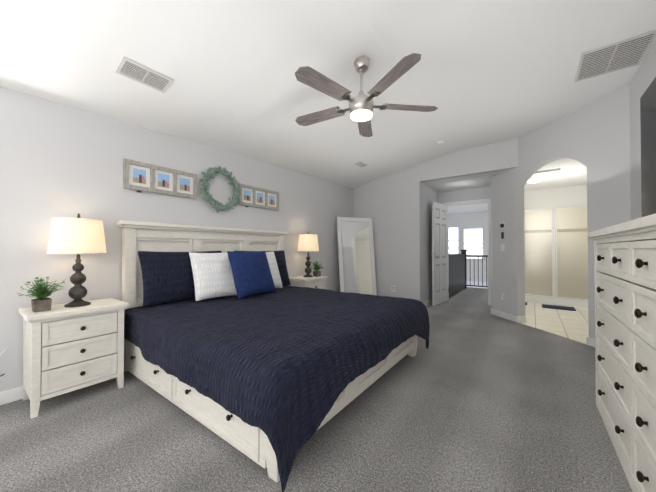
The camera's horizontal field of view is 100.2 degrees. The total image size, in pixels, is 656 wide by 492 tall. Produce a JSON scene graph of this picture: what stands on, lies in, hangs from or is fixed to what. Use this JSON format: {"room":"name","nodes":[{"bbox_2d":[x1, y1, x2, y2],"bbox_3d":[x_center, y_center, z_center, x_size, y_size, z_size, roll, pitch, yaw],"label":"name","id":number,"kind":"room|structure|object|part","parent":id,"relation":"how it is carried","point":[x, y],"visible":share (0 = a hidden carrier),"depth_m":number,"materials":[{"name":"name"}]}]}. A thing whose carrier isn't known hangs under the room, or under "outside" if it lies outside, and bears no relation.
{"room":"bedroom","nodes":[
{"label":"bedroom","id":0,"kind":"room"},
{"bbox_2d":[0,287,631,491],"bbox_3d":[1.548,1.230,3.962,4.340,0.060,10.220,0,-1,37],"label":"floor carpet","id":1,"kind":"object","parent":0,"point":[476,396],"visible":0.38,"depth_m":1.71,"materials":[{"name":"grey carpet"}]},
{"bbox_2d":[19,298,128,418],"bbox_3d":[-2.018,0.830,2.197,0.435,0.700,0.580,0,-1,37],"label":"nightstand","id":2,"kind":"object","parent":1,"relation":"on","point":[67,349],"visible":1,"depth_m":2.06,"materials":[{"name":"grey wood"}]},
{"bbox_2d":[18,277,65,312],"bbox_3d":[-2.095,0.349,2.013,0.269,0.255,0.252,0,-1,37],"label":"plant","id":3,"kind":"object","parent":2,"relation":"on","point":[41,302],"visible":1,"depth_m":2.00,"materials":[{"name":"green plant"}]},
{"bbox_2d":[47,213,106,306],"bbox_3d":[-2.018,0.107,2.217,0.358,0.745,0.358,0,-1,37],"label":"lamp","id":4,"kind":"object","parent":2,"relation":"on","point":[78,235],"visible":1,"depth_m":2.13,"materials":[{"name":"white fabric"}]},
{"bbox_3d":[-2.018,-0.076,2.219,0.358,0.280,0.358,0,-1,37],"label":"lamp shade","id":5,"kind":"part","parent":4,"relation":"part of","materials":[{"name":"fabric"}]},
{"bbox_2d":[116,220,429,491],"bbox_3d":[-0.446,0.476,2.772,2.283,1.420,2.320,0,-1,37],"label":"bed","id":6,"kind":"object","parent":1,"relation":"on","point":[233,338],"visible":1,"depth_m":2.03,"materials":[{"name":"blue fabric"}]},
{"bbox_2d":[189,252,236,300],"bbox_3d":[-1.202,0.307,2.960,0.162,0.540,0.540,-25,-16,38],"label":"pillow","id":7,"kind":"object","parent":6,"relation":"on","point":[210,274],"depth_m":2.86,"materials":[{"name":"white fabric"}]},
{"bbox_2d":[227,251,275,298],"bbox_3d":[-0.855,0.304,3.127,0.179,0.560,0.580,-25,-14,31],"label":"pillow","id":8,"kind":"object","parent":6,"relation":"on","point":[251,274],"depth_m":3.02,"materials":[{"name":"fabric"}]},
{"bbox_2d":[266,252,282,287],"bbox_3d":[-0.808,0.313,3.491,0.162,0.540,0.540,-23,-12,30],"label":"pillow","id":9,"kind":"object","parent":6,"relation":"on","point":[271,258],"depth_m":3.57,"materials":[{"name":"white fabric"}]},
{"bbox_2d":[288,275,327,288],"bbox_3d":[-0.346,0.855,4.455,0.435,0.700,0.580,0,-1,37],"label":"nightstand","id":10,"kind":"object","parent":1,"relation":"on","point":[319,282],"visible":0.21,"depth_m":4.29,"materials":[{"name":"grey wood"}]},
{"bbox_2d":[297,232,318,276],"bbox_3d":[-0.325,0.132,4.503,0.358,0.745,0.358,0,-1,37],"label":"lamp","id":11,"kind":"object","parent":10,"relation":"on","point":[308,243],"visible":1,"depth_m":4.38,"materials":[{"name":"white fabric"}]},
{"bbox_3d":[-0.325,-0.050,4.505,0.358,0.280,0.358,0,-1,37],"label":"lamp shade","id":12,"kind":"part","parent":11,"relation":"part of","materials":[{"name":"fabric"}]},
{"bbox_2d":[311,261,323,276],"bbox_3d":[-0.177,0.373,4.572,0.234,0.266,0.262,0,-1,37],"label":"plant","id":13,"kind":"object","parent":10,"relation":"on","point":[316,272],"visible":1,"depth_m":4.55,"materials":[{"name":"green plant"}]},
{"bbox_2d":[337,217,376,294],"bbox_3d":[0.585,0.318,5.500,0.800,1.800,0.035,0,-7,-23],"label":"leaning mirror","id":14,"kind":"object","parent":1,"relation":"on","point":[357,274],"visible":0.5,"depth_m":5.51,"materials":[{"name":"white mirror"}]},
{"bbox_2d":[449,250,487,297],"bbox_3d":[3.807,0.664,7.018,1.099,1.140,2.110,0,-1,37],"label":"stair railing","id":15,"kind":"object","parent":1,"relation":"on","point":[457,273],"visible":0.73,"depth_m":7.47,"materials":[{"name":"black"}]},
{"bbox_2d":[588,213,655,491],"bbox_3d":[1.619,0.529,1.192,0.480,1.280,1.860,0,-1,37],"label":"dresser","id":16,"kind":"object","parent":1,"relation":"on","point":[625,302],"visible":1,"depth_m":1.34,"materials":[{"name":"white wood"}]},
{"bbox_2d":[640,77,655,216],"bbox_3d":[1.588,-0.530,1.196,0.220,0.835,1.350,0,-1,37],"label":"television","id":17,"kind":"object","parent":16,"relation":"on","point":[648,142],"visible":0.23,"depth_m":1.62,"materials":[{"name":"black"}]},
{"bbox_2d":[0,41,655,391],"bbox_3d":[1.882,-0.365,4.915,4.884,3.150,12.120,0,-1,37],"label":"wall","id":18,"kind":"structure","parent":0,"point":[59,160],"depth_m":3.18,"materials":[{"name":"white paint"}]},
{"bbox_2d":[0,386,22,404],"bbox_3d":[-1.248,1.148,3.620,0.014,0.095,6.100,0,-1,37],"label":"baseboard","id":19,"kind":"structure","parent":18,"relation":"attached to","point":[10,395],"depth_m":2.07,"materials":[{"name":"white wood"}]},
{"bbox_2d":[123,158,196,198],"bbox_3d":[-1.758,-0.690,2.936,0.028,0.303,0.720,0,-1,37],"label":"picture frame","id":20,"kind":"object","parent":18,"relation":"attached to","point":[138,176],"visible":1,"depth_m":2.89,"materials":[{"name":"white wood"}]},
{"bbox_2d":[199,166,240,212],"bbox_3d":[-1.334,-0.707,3.433,0.073,0.604,0.575,0,-1,37],"label":"wreath","id":21,"kind":"object","parent":18,"relation":"attached to","point":[215,204],"visible":1,"depth_m":3.40,"materials":[{"name":"green plant"}]},
{"bbox_2d":[238,183,278,210],"bbox_3d":[-0.984,-0.689,3.980,0.028,0.303,0.720,0,-1,37],"label":"picture frame","id":22,"kind":"object","parent":18,"relation":"attached to","point":[253,196],"visible":0.98,"depth_m":3.96,"materials":[{"name":"white wood"}]},
{"bbox_2d":[423,299,431,306],"bbox_3d":[2.146,1.172,5.723,0.033,0.095,1.280,0,-1,37],"label":"baseboard","id":23,"kind":"structure","parent":18,"relation":"attached to","point":[429,302],"depth_m":5.59,"materials":[{"name":"white wood"}]},
{"bbox_2d":[430,201,448,305],"bbox_3d":[2.388,0.154,5.828,0.183,2.108,0.806,-1,-1,43],"label":"door leaf","id":24,"kind":"structure","parent":18,"relation":"in","point":[440,288],"depth_m":5.78,"materials":[{"name":"white wood"}]},
{"bbox_2d":[443,199,490,304],"bbox_3d":[3.010,0.125,5.965,1.080,2.195,0.156,0,-1,37],"label":"door frame","id":25,"kind":"structure","parent":18,"relation":"attached to","point":[482,201],"depth_m":5.67,"materials":[{"name":"white wood"}]},
{"bbox_2d":[491,309,525,322],"bbox_3d":[2.984,1.159,4.551,0.488,0.095,0.412,0,-1,37],"label":"baseboard","id":26,"kind":"structure","parent":18,"relation":"attached to","point":[517,319],"depth_m":4.47,"materials":[{"name":"white wood"}]},
{"bbox_2d":[586,337,594,346],"bbox_3d":[3.116,1.144,3.188,0.139,0.095,0.415,0,-1,37],"label":"baseboard","id":27,"kind":"structure","parent":18,"relation":"attached to","point":[590,341],"depth_m":3.26,"materials":[{"name":"white wood"}]},
{"bbox_2d":[0,0,655,191],"bbox_3d":[0.712,-1.465,2.931,4.260,0.694,7.520,0,-1,37],"label":"ceiling","id":28,"kind":"structure","parent":0,"point":[482,72],"depth_m":2.35,"materials":[{"name":"white paint"}]},
{"bbox_2d":[115,56,173,92],"bbox_3d":[-1.467,-1.365,2.204,0.190,0.008,0.350,-17,-10,35],"label":"ceiling vent","id":29,"kind":"object","parent":28,"relation":"in","point":[140,73],"visible":1,"depth_m":2.19,"materials":[{"name":"white metal"}]},
{"bbox_2d":[355,161,366,167],"bbox_3d":[0.580,-1.422,4.784,0.120,0.008,0.260,-14,-9,36],"label":"ceiling vent","id":30,"kind":"object","parent":28,"relation":"in","point":[362,164],"visible":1,"depth_m":4.78,"materials":[{"name":"white"}]},
{"bbox_2d":[295,53,437,136],"bbox_3d":[0.259,-1.414,2.479,1.346,0.530,1.362,0,-1,37],"label":"fan","id":31,"kind":"object","parent":28,"relation":"hanging from","point":[362,106],"visible":1,"depth_m":2.38,"materials":[{"name":"grey wood"}]},
{"bbox_2d":[574,30,655,81],"bbox_3d":[2.595,-1.712,2.510,0.460,0.008,0.520,0,-1,37],"label":"ceiling vent","id":32,"kind":"object","parent":28,"relation":"in","point":[620,55],"visible":1,"depth_m":2.48,"materials":[{"name":"white metal"}]},
{"bbox_2d":[527,178,542,182],"bbox_3d":[3.804,-1.196,5.069,0.262,0.065,0.262,0,-1,-8],"label":"bathroom ceiling light","id":33,"kind":"object","parent":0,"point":[534,180],"depth_m":5.00,"materials":[{"name":"white"}]},
{"bbox_2d":[536,168,560,172],"bbox_3d":[3.571,-1.232,4.470,0.340,0.006,0.040,0,-1,37],"label":"bathroom ceiling light","id":34,"kind":"object","parent":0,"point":[558,168],"depth_m":4.47,"materials":[{"name":"white"}]},
{"bbox_2d":[518,302,588,343],"bbox_3d":[4.424,1.204,4.620,2.500,0.006,4.540,0,-1,37],"label":"floor","id":35,"kind":"structure","parent":0,"point":[571,325],"depth_m":4.41,"materials":[{"name":"beige tile"}]},
{"bbox_2d":[525,302,575,310],"bbox_3d":[4.301,1.204,5.545,1.040,0.014,0.400,0,-1,37],"label":"bath mat","id":36,"kind":"object","parent":35,"relation":"on","point":[559,307],"visible":0.65,"depth_m":5.33,"materials":[{"name":"blue fabric"}]},
{"bbox_2d":[524,203,587,307],"bbox_3d":[4.723,0.185,5.748,1.310,2.070,0.110,0,-1,37],"label":"shower door","id":37,"kind":"structure","parent":35,"relation":"on","point":[554,298],"depth_m":5.71,"materials":[{"name":"white"}]},
{"bbox_2d":[524,158,587,298],"bbox_3d":[4.476,-0.368,4.623,2.600,3.150,4.700,0,-1,37],"label":"wall","id":38,"kind":"structure","parent":0,"point":[566,183],"depth_m":6.22,"materials":[{"name":"white paint"}]},
{"label":"outside","id":39,"kind":"structure","parent":0,"visible":0},
{"bbox_2d":[449,227,482,258],"bbox_3d":[5.189,-0.081,10.203,1.900,2.100,0.020,0,-1,37],"label":"window","id":40,"kind":"structure","parent":39,"point":[473,235],"depth_m":10.15,"materials":[{"name":"white glass"}]}
]}

